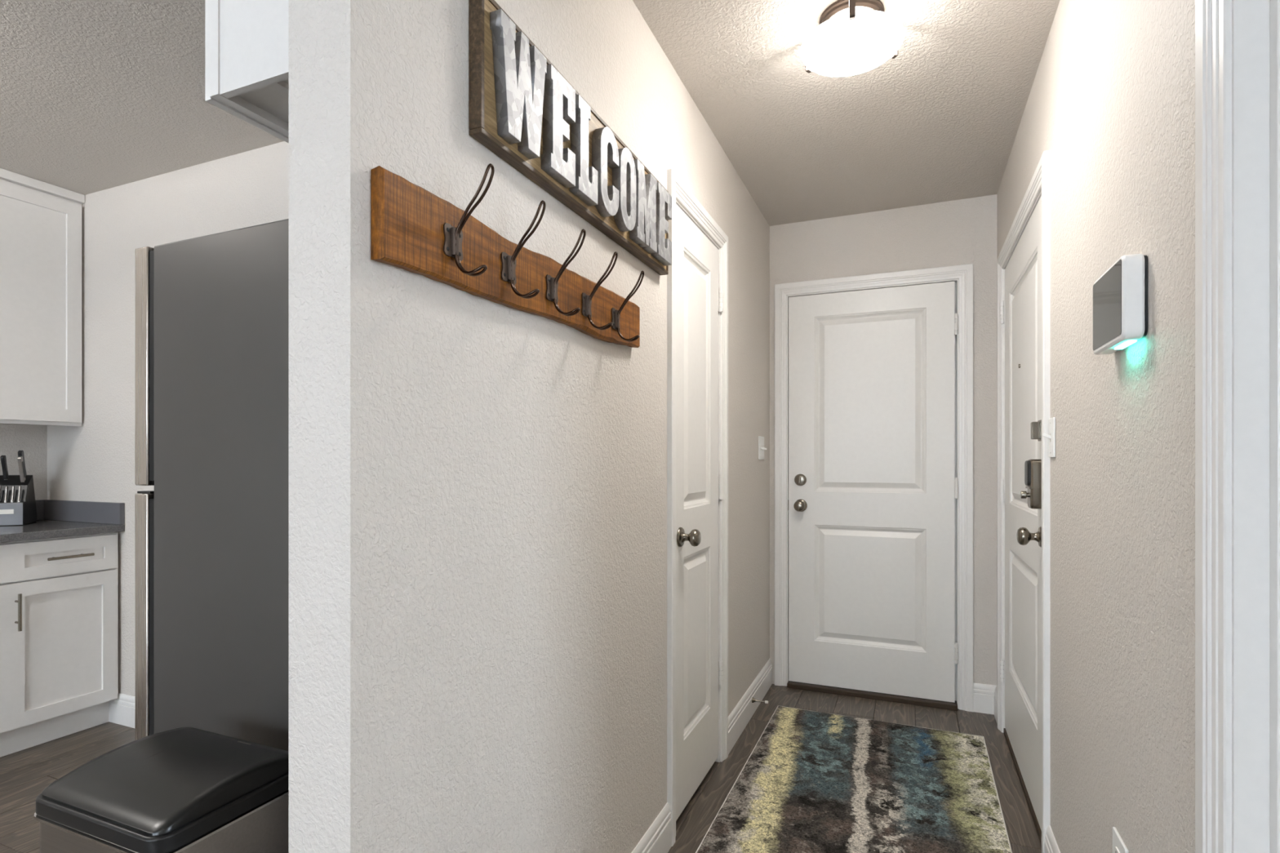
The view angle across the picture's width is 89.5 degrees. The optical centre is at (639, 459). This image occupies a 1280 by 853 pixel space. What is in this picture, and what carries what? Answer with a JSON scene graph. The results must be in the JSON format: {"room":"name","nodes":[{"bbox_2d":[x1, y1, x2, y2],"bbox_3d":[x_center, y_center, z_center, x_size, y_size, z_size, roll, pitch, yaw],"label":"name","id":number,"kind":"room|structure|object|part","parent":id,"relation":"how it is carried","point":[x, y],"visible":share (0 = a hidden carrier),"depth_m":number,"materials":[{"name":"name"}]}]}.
{"room":"entry hallway","nodes":[
{"label":"entry hallway","id":0,"kind":"room"},
{"bbox_2d":[0,422,47,500],"bbox_3d":[-4.075,-0.025,0.512,0.115,2.440,5.788,0,0,23],"label":"wall","id":1,"kind":"structure","parent":0,"point":[32,439],"depth_m":3.09,"materials":[{"name":"beige paint"}]},
{"bbox_2d":[35,499,44,519],"bbox_3d":[-3.106,0.244,2.642,0.020,0.096,1.066,0,0,23],"label":"backsplash","id":2,"kind":"structure","parent":1,"relation":"attached to","point":[40,503],"depth_m":3.12,"materials":[{"name":"grey stone"}]},
{"bbox_2d":[0,168,84,426],"bbox_3d":[-2.853,-0.701,2.861,0.317,1.087,0.506,0,0,23],"label":"upper cabinet","id":3,"kind":"object","parent":1,"relation":"attached to","point":[41,221],"visible":1,"depth_m":2.89,"materials":[{"name":"white paint"}]},
{"bbox_3d":[-2.725,-0.681,2.804,0.007,0.903,0.379,0,0,23],"label":"inset panel","id":4,"kind":"part","parent":3,"relation":"part of","materials":[{"name":"white paint"}]},
{"bbox_3d":[-2.739,-0.168,2.813,0.019,0.022,0.506,0,0,23],"label":"light rail","id":5,"kind":"part","parent":3,"relation":"part of","materials":[{"name":"white paint"}]},
{"bbox_2d":[47,141,288,696],"bbox_3d":[-1.510,-0.025,2.636,3.200,2.440,0.115,0,0,23],"label":"wall","id":6,"kind":"structure","parent":0,"point":[94,460],"depth_m":2.92,"materials":[{"name":"beige paint"}]},
{"bbox_2d":[43,499,124,524],"bbox_3d":[-2.619,0.244,3.028,0.620,0.096,0.020,0,0,23],"label":"backsplash","id":7,"kind":"structure","parent":6,"relation":"attached to","point":[107,513],"depth_m":3.00,"materials":[{"name":"grey stone"}]},
{"bbox_2d":[109,693,134,728],"bbox_3d":[-1.249,1.128,2.456,2.539,0.134,0.014,0,0,23],"label":"baseboard","id":8,"kind":"structure","parent":6,"relation":"attached to","point":[122,709],"depth_m":2.90,"materials":[{"name":"white paint"}]},
{"bbox_2d":[0,684,1041,852],"bbox_3d":[-1.734,1.245,0.426,4.500,0.100,7.672,0,0,23],"label":"floor","id":9,"kind":"structure","parent":0,"point":[24,774],"depth_m":2.54,"materials":[{"name":"brown wood"}]},
{"bbox_2d":[0,532,118,757],"bbox_3d":[-2.695,0.760,2.827,0.633,0.869,0.442,0,0,23],"label":"base cabinet","id":10,"kind":"object","parent":9,"relation":"on","point":[59,597],"visible":0.98,"depth_m":2.71,"materials":[{"name":"white paint"}]},
{"bbox_3d":[-2.478,0.609,2.572,0.036,0.148,0.012,0,0,23],"label":"bar pull","id":11,"kind":"part","parent":10,"relation":"part of","materials":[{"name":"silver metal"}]},
{"bbox_3d":[-2.447,0.412,2.719,0.020,0.151,0.424,0,0,23],"label":"drawer","id":12,"kind":"part","parent":10,"relation":"part of","materials":[{"name":"white paint"}]},
{"bbox_3d":[-2.444,0.786,2.737,0.007,0.467,0.274,0,0,23],"label":"inset panel","id":13,"kind":"part","parent":10,"relation":"part of","materials":[{"name":"white paint"}]},
{"bbox_3d":[-2.443,0.412,2.740,0.007,0.051,0.281,0,0,23],"label":"inset panel","id":14,"kind":"part","parent":10,"relation":"part of","materials":[{"name":"white paint"}]},
{"bbox_3d":[-2.412,0.411,2.730,0.036,0.012,0.160,0,0,23],"label":"bar pull","id":15,"kind":"part","parent":10,"relation":"part of","materials":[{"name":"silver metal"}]},
{"bbox_2d":[34,727,288,852],"bbox_3d":[-0.843,0.869,1.148,0.350,0.652,0.306,0,0,23],"label":"bin","id":16,"kind":"object","parent":9,"relation":"on","point":[182,789],"visible":0.88,"depth_m":1.10,"materials":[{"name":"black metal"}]},
{"bbox_2d":[134,218,288,751],"bbox_3d":[-0.730,0.339,1.767,0.931,1.713,0.752,0,0,23],"label":"refrigerator","id":17,"kind":"object","parent":9,"relation":"on","point":[211,311],"visible":0.15,"depth_m":1.46,"materials":[{"name":"grey metal"}]},
{"bbox_3d":[-1.070,0.599,1.910,0.071,1.032,0.752,0,0,23],"label":"fresh food door","id":18,"kind":"part","parent":17,"relation":"part of","materials":[{"name":"silver metal"}]},
{"bbox_3d":[-1.070,-0.225,1.910,0.071,0.576,0.752,0,0,23],"label":"freezer door","id":19,"kind":"part","parent":17,"relation":"part of","materials":[{"name":"silver metal"}]},
{"bbox_3d":[-1.066,0.080,1.908,0.050,0.005,0.732,0,0,23],"label":"door trim","id":20,"kind":"part","parent":17,"relation":"part of","materials":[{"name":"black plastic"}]},
{"bbox_2d":[695,706,1012,852],"bbox_3d":[0.739,1.190,2.168,0.882,0.009,1.681,0,0,23],"label":"area rug","id":21,"kind":"object","parent":9,"relation":"on","point":[812,781],"visible":1,"depth_m":2.30,"materials":[{"name":"multicoloured fabric"}]},
{"bbox_3d":[-2.892,0.761,2.358,0.633,0.869,0.568,0,0,23],"label":"base cabinet","id":22,"kind":"object","parent":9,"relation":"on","visible":0},
{"bbox_2d":[0,520,124,542],"bbox_3d":[-2.825,0.309,2.535,0.622,0.032,1.087,0,0,23],"label":"countertop","id":23,"kind":"structure","parent":22,"relation":"on","point":[41,529],"depth_m":2.76,"materials":[{"name":"stone"}]},
{"bbox_2d":[0,475,37,525],"bbox_3d":[-2.846,0.182,2.914,0.140,0.221,0.184,0,0,-28],"label":"knife block","id":24,"kind":"object","parent":23,"relation":"on","point":[24,512],"visible":1,"depth_m":2.89,"materials":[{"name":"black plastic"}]},
{"bbox_2d":[0,455,8,479],"bbox_3d":[-2.844,0.037,2.888,0.013,0.112,0.057,0,0,-28],"label":"kitchen knife","id":25,"kind":"object","parent":24,"relation":"on","point":[3,460],"visible":1,"depth_m":2.88,"materials":[{"name":"black plastic"}]},
{"bbox_2d":[4,485,8,502],"bbox_3d":[-2.808,0.154,2.859,0.007,0.073,0.024,0,0,-28],"label":"steak knife","id":26,"kind":"object","parent":24,"relation":"in","point":[6,486],"visible":1,"depth_m":2.86,"materials":[{"name":"silver metal"}]},
{"bbox_3d":[-2.809,0.230,2.831,0.092,0.020,0.002,0,0,-28],"label":"name plate","id":27,"kind":"part","parent":24,"relation":"part of","materials":[{"name":"white plastic"}]},
{"bbox_3d":[-2.805,0.241,2.836,0.140,0.098,0.004,0,0,-28],"label":"panel","id":28,"kind":"part","parent":24,"relation":"part of","materials":[{"name":"silver metal"}]},
{"bbox_2d":[10,485,14,502],"bbox_3d":[-2.788,0.154,2.869,0.007,0.073,0.024,0,0,-28],"label":"steak knife","id":29,"kind":"object","parent":24,"relation":"in","point":[13,486],"visible":1,"depth_m":2.87,"materials":[{"name":"silver metal"}]},
{"bbox_2d":[17,485,21,502],"bbox_3d":[-2.769,0.154,2.880,0.007,0.073,0.024,0,0,-28],"label":"steak knife","id":30,"kind":"object","parent":24,"relation":"in","point":[20,486],"visible":1,"depth_m":2.88,"materials":[{"name":"silver metal"}]},
{"bbox_2d":[17,456,26,482],"bbox_3d":[-2.781,0.045,2.902,0.014,0.119,0.059,0,0,-28],"label":"kitchen knife","id":31,"kind":"object","parent":24,"relation":"in","point":[20,463],"visible":1,"depth_m":2.90,"materials":[{"name":"silver metal"}]},
{"bbox_2d":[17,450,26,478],"bbox_3d":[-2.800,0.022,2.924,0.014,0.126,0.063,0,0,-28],"label":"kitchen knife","id":32,"kind":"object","parent":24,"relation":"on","point":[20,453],"visible":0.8,"depth_m":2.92,"materials":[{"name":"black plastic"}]},
{"bbox_2d":[288,0,769,852],"bbox_3d":[0.097,-0.025,2.179,0.117,2.440,2.792,0,0,23],"label":"wall","id":33,"kind":"structure","parent":0,"point":[477,486],"depth_m":1.12,"materials":[{"name":"beige paint"}]},
{"bbox_2d":[370,163,644,347],"bbox_3d":[-0.153,-0.367,1.303,0.099,0.180,0.918,0,0,23],"label":"coat rack","id":34,"kind":"object","parent":33,"relation":"attached to","point":[414,229],"visible":1,"depth_m":1.09,"materials":[{"name":"brown wood"}]},
{"bbox_3d":[-0.292,-0.345,1.023,0.011,0.051,0.045,0,0,23],"label":"hook plate","id":35,"kind":"part","parent":34,"relation":"part of","materials":[{"name":"grey metal"}]},
{"bbox_3d":[-0.233,-0.345,1.164,0.011,0.051,0.045,0,0,23],"label":"hook plate","id":36,"kind":"part","parent":34,"relation":"part of","materials":[{"name":"grey metal"}]},
{"bbox_3d":[-0.174,-0.345,1.305,0.011,0.051,0.045,0,0,23],"label":"hook plate","id":37,"kind":"part","parent":34,"relation":"part of","materials":[{"name":"grey metal"}]},
{"bbox_3d":[-0.116,-0.345,1.444,0.011,0.051,0.045,0,0,23],"label":"hook plate","id":38,"kind":"part","parent":34,"relation":"part of","materials":[{"name":"grey metal"}]},
{"bbox_3d":[-0.056,-0.345,1.587,0.011,0.051,0.045,0,0,23],"label":"hook plate","id":39,"kind":"part","parent":34,"relation":"part of","materials":[{"name":"grey metal"}]},
{"bbox_2d":[469,0,671,275],"bbox_3d":[-0.094,-0.677,1.511,0.047,0.248,0.911,0,0,23],"label":"welcome sign","id":40,"kind":"object","parent":33,"relation":"attached to","point":[522,109],"visible":1,"depth_m":1.28,"materials":[{"name":"brown wood"}]},
{"bbox_3d":[-0.103,-0.557,1.515,0.026,0.009,0.911,0,0,23],"label":"frame rail","id":41,"kind":"part","parent":40,"relation":"part of","materials":[{"name":"brown wood"}]},
{"bbox_3d":[-0.103,-0.796,1.515,0.026,0.009,0.911,0,0,23],"label":"frame rail","id":42,"kind":"part","parent":40,"relation":"part of","materials":[{"name":"brown wood"}]},
{"bbox_2d":[631,802,671,852],"bbox_3d":[-0.146,1.128,1.430,0.014,0.134,1.224,0,0,23],"label":"baseboard","id":43,"kind":"structure","parent":33,"relation":"attached to","point":[658,837],"depth_m":1.90,"materials":[{"name":"white paint"}]},
{"bbox_2d":[666,168,728,846],"bbox_3d":[0.167,0.148,2.321,0.132,2.093,0.662,0,0,23],"label":"door frame","id":44,"kind":"structure","parent":33,"relation":"attached to","point":[681,194],"depth_m":2.01,"materials":[{"name":"white paint"}]},
{"bbox_3d":[0.104,0.148,2.022,0.018,2.093,0.062,0,0,23],"label":"casing leg","id":45,"kind":"part","parent":44,"relation":"part of","materials":[{"name":"white paint"}]},
{"bbox_3d":[0.337,0.148,2.576,0.018,2.093,0.062,0,0,23],"label":"casing leg","id":46,"kind":"part","parent":44,"relation":"part of","materials":[{"name":"white paint"}]},
{"bbox_2d":[675,204,723,821],"bbox_3d":[0.225,0.171,2.303,0.104,1.996,0.530,0,0,23],"label":"door","id":47,"kind":"structure","parent":33,"relation":"in","point":[699,298],"depth_m":2.28,"materials":[{"name":"white paint"}]},
{"bbox_3d":[0.166,0.255,2.105,0.061,0.057,0.057,0,0,23],"label":"knob","id":48,"kind":"part","parent":47,"relation":"part of","materials":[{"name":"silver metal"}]},
{"bbox_3d":[0.198,-0.273,2.303,0.020,0.880,0.310,0,0,23],"label":"panel","id":49,"kind":"part","parent":47,"relation":"part of","materials":[{"name":"white paint"}]},
{"bbox_3d":[0.198,0.633,2.303,0.020,0.613,0.310,0,0,23],"label":"panel","id":50,"kind":"part","parent":47,"relation":"part of","materials":[{"name":"white paint"}]},
{"bbox_2d":[728,658,772,754],"bbox_3d":[0.523,1.128,3.022,0.014,0.134,0.906,0,0,23],"label":"baseboard","id":51,"kind":"structure","parent":33,"relation":"attached to","point":[741,714],"depth_m":2.94,"materials":[{"name":"white paint"}]},
{"bbox_2d":[751,697,768,703],"bbox_3d":[0.557,1.121,2.992,0.073,0.025,0.025,0,0,23],"label":"door stop","id":52,"kind":"object","parent":33,"relation":"attached to","point":[753,700],"visible":1,"depth_m":2.99,"materials":[{"name":"silver metal"}]},
{"bbox_2d":[758,435,767,459],"bbox_3d":[0.619,-0.058,3.235,0.027,0.116,0.116,0,0,23],"label":"light switch","id":53,"kind":"object","parent":33,"relation":"attached to","point":[761,439],"visible":1,"depth_m":3.22,"materials":[{"name":"white plastic"}]},
{"bbox_3d":[0.609,-0.058,3.239,0.006,0.116,0.116,0,0,23],"label":"plate","id":54,"kind":"part","parent":53,"relation":"part of","materials":[{"name":"white plastic"}]},
{"bbox_2d":[0,0,1059,226],"bbox_3d":[-1.734,-1.295,0.426,4.500,0.100,7.672,0,0,23],"label":"ceiling","id":55,"kind":"structure","parent":0,"point":[95,95],"depth_m":2.22,"materials":[{"name":"beige paint"}]},
{"bbox_2d":[204,0,288,142],"bbox_3d":[-0.527,-1.031,1.716,0.671,0.424,0.815,0,0,23],"label":"upper cabinet","id":56,"kind":"object","parent":55,"relation":"attached to","point":[246,42],"visible":0.22,"depth_m":1.44,"materials":[{"name":"white paint"}]},
{"bbox_3d":[-0.509,-0.847,1.709,0.609,0.012,0.773,0,0,23],"label":"panel","id":57,"kind":"part","parent":56,"relation":"part of","materials":[{"name":"white paint"}]},
{"bbox_3d":[-0.661,-0.835,1.773,0.020,0.012,0.769,0,0,23],"label":"rail","id":58,"kind":"part","parent":56,"relation":"part of","materials":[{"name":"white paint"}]},
{"bbox_2d":[800,0,904,76],"bbox_3d":[0.593,-1.185,1.811,0.278,0.118,0.283,0,0,23],"label":"ceiling lamp","id":59,"kind":"object","parent":55,"relation":"attached to","point":[851,37],"visible":1,"depth_m":1.76,"materials":[{"name":"white glass"}]},
{"bbox_2d":[769,194,996,685],"bbox_3d":[0.842,-0.025,3.442,2.087,2.440,0.115,0,0,23],"label":"wall","id":60,"kind":"structure","parent":0,"point":[959,232],"depth_m":3.12,"materials":[{"name":"beige paint"}]},
{"bbox_2d":[787,281,958,702],"bbox_3d":[1.148,0.157,3.238,0.807,2.028,0.104,0,0,23],"label":"door","id":61,"kind":"structure","parent":60,"relation":"in","point":[873,489],"depth_m":3.24,"materials":[{"name":"white paint"}]},
{"bbox_3d":[0.829,0.241,3.349,0.057,0.057,0.061,0,0,23],"label":"knob","id":62,"kind":"part","parent":61,"relation":"part of","materials":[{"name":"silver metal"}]},
{"bbox_3d":[1.156,-0.288,3.263,0.533,0.910,0.020,0,0,23],"label":"panel","id":63,"kind":"part","parent":61,"relation":"part of","materials":[{"name":"white paint"}]},
{"bbox_3d":[1.156,0.641,3.263,0.533,0.604,0.020,0,0,23],"label":"panel","id":64,"kind":"part","parent":61,"relation":"part of","materials":[{"name":"white paint"}]},
{"bbox_2d":[774,263,973,711],"bbox_3d":[1.167,0.134,3.289,0.939,2.124,0.145,0,0,23],"label":"door frame","id":65,"kind":"structure","parent":60,"relation":"attached to","point":[962,274],"depth_m":3.16,"materials":[{"name":"white paint"}]},
{"bbox_3d":[0.743,0.134,3.412,0.062,2.123,0.018,0,0,23],"label":"casing leg","id":66,"kind":"part","parent":65,"relation":"part of","materials":[{"name":"white paint"}]},
{"bbox_3d":[1.552,0.134,3.072,0.062,2.123,0.018,0,0,23],"label":"casing leg","id":67,"kind":"part","parent":65,"relation":"part of","materials":[{"name":"white paint"}]},
{"bbox_2d":[973,682,996,715],"bbox_3d":[1.627,1.128,3.042,0.100,0.134,0.014,0,0,23],"label":"baseboard","id":68,"kind":"structure","parent":60,"relation":"attached to","point":[983,694],"depth_m":3.04,"materials":[{"name":"white paint"}]},
{"bbox_2d":[996,0,1195,852],"bbox_3d":[0.288,-0.025,-0.424,0.115,2.440,7.442,0,0,23],"label":"wall","id":69,"kind":"structure","parent":0,"point":[1111,100],"depth_m":1.26,"materials":[{"name":"beige paint"}]},
{"bbox_2d":[994,686,997,724],"bbox_3d":[1.635,1.128,2.950,0.014,0.134,0.148,0,0,23],"label":"baseboard","id":70,"kind":"structure","parent":69,"relation":"attached to","point":[996,688],"depth_m":2.96,"materials":[{"name":"white paint"}]},
{"bbox_2d":[1000,195,1041,831],"bbox_3d":[1.392,0.172,2.385,0.104,1.998,0.960,0,0,23],"label":"door","id":71,"kind":"structure","parent":69,"relation":"in","point":[1020,313],"depth_m":2.34,"materials":[{"name":"white paint"}]},
{"bbox_3d":[1.416,-0.254,2.375,0.020,0.874,0.640,0,0,23],"label":"panel","id":72,"kind":"part","parent":71,"relation":"part of","materials":[{"name":"white paint"}]},
{"bbox_3d":[1.416,0.622,2.375,0.020,0.506,0.640,0,0,23],"label":"panel","id":73,"kind":"part","parent":71,"relation":"part of","materials":[{"name":"white paint"}]},
{"bbox_3d":[1.216,0.241,2.020,0.061,0.057,0.057,0,0,23],"label":"knob","id":74,"kind":"part","parent":71,"relation":"part of","materials":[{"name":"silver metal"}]},
{"bbox_2d":[997,150,1049,852],"bbox_3d":[1.446,0.149,2.357,0.132,2.094,1.092,0,0,23],"label":"door frame","id":75,"kind":"structure","parent":69,"relation":"attached to","point":[1039,184],"depth_m":1.90,"materials":[{"name":"white paint"}]},
{"bbox_3d":[1.593,0.148,2.854,0.018,2.093,0.062,0,0,23],"label":"casing leg","id":76,"kind":"part","parent":75,"relation":"part of","materials":[{"name":"white paint"}]},
{"bbox_3d":[1.194,0.148,1.904,0.018,2.093,0.062,0,0,23],"label":"casing leg","id":77,"kind":"part","parent":75,"relation":"part of","materials":[{"name":"white paint"}]},
{"bbox_2d":[1042,417,1055,457],"bbox_3d":[1.161,-0.062,1.838,0.026,0.112,0.074,0,0,23],"label":"light switch","id":78,"kind":"object","parent":69,"relation":"attached to","point":[1051,436],"visible":1,"depth_m":1.82,"materials":[{"name":"white plastic"}]},
{"bbox_3d":[1.170,-0.062,1.834,0.006,0.112,0.074,0,0,23],"label":"plate","id":79,"kind":"part","parent":78,"relation":"part of","materials":[{"name":"white plastic"}]},
{"bbox_2d":[1044,825,1060,852],"bbox_3d":[0.973,1.128,1.373,0.014,0.134,1.088,0,0,23],"label":"baseboard","id":80,"kind":"structure","parent":69,"relation":"attached to","point":[1051,846],"depth_m":1.83,"materials":[{"name":"white paint"}]},
{"bbox_2d":[1093,253,1147,355],"bbox_3d":[0.886,-0.280,1.197,0.036,0.150,0.204,0,0,23],"label":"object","id":81,"kind":"object","parent":69,"relation":"attached to","point":[1120,295],"visible":1,"depth_m":1.12,"materials":[{"name":"white plastic"}]},
{"bbox_2d":[1114,339,1137,349],"bbox_3d":[0.875,-0.207,1.163,0.012,0.004,0.085,0,0,23],"label":"light","id":82,"kind":"object","parent":81,"relation":"attached to","point":[1118,344],"depth_m":1.15,"materials":[{"name":"teal"}]},
{"bbox_3d":[0.901,-0.281,1.189,0.003,0.139,0.196,0,0,23],"label":"wall plate","id":83,"kind":"part","parent":81,"relation":"part of","materials":[{"name":"white plastic"}]},
{"bbox_2d":[1112,826,1128,852],"bbox_3d":[0.917,0.783,1.235,0.009,0.118,0.084,0,0,23],"label":"wall outlet","id":84,"kind":"object","parent":69,"relation":"attached to","point":[1118,846],"visible":1,"depth_m":1.24,"materials":[{"name":"white plastic"}]},
{"bbox_2d":[1114,846,1119,852],"bbox_3d":[0.915,0.761,1.236,0.004,0.027,0.032,0,0,23],"label":"receptacle","id":85,"kind":"object","parent":84,"relation":"attached to","point":[1117,849],"depth_m":1.24,"materials":[{"name":"white plastic"}]},
{"bbox_2d":[1195,0,1279,852],"bbox_3d":[0.629,0.148,0.410,0.132,2.093,0.955,0,0,23],"label":"door frame","id":86,"kind":"structure","parent":69,"relation":"attached to","point":[1237,42],"depth_m":0.81,"materials":[{"name":"white paint"}]},
{"bbox_3d":[0.749,0.148,0.844,0.018,2.093,0.062,0,0,23],"label":"casing leg","id":87,"kind":"part","parent":86,"relation":"part of","materials":[{"name":"white paint"}]}
]}

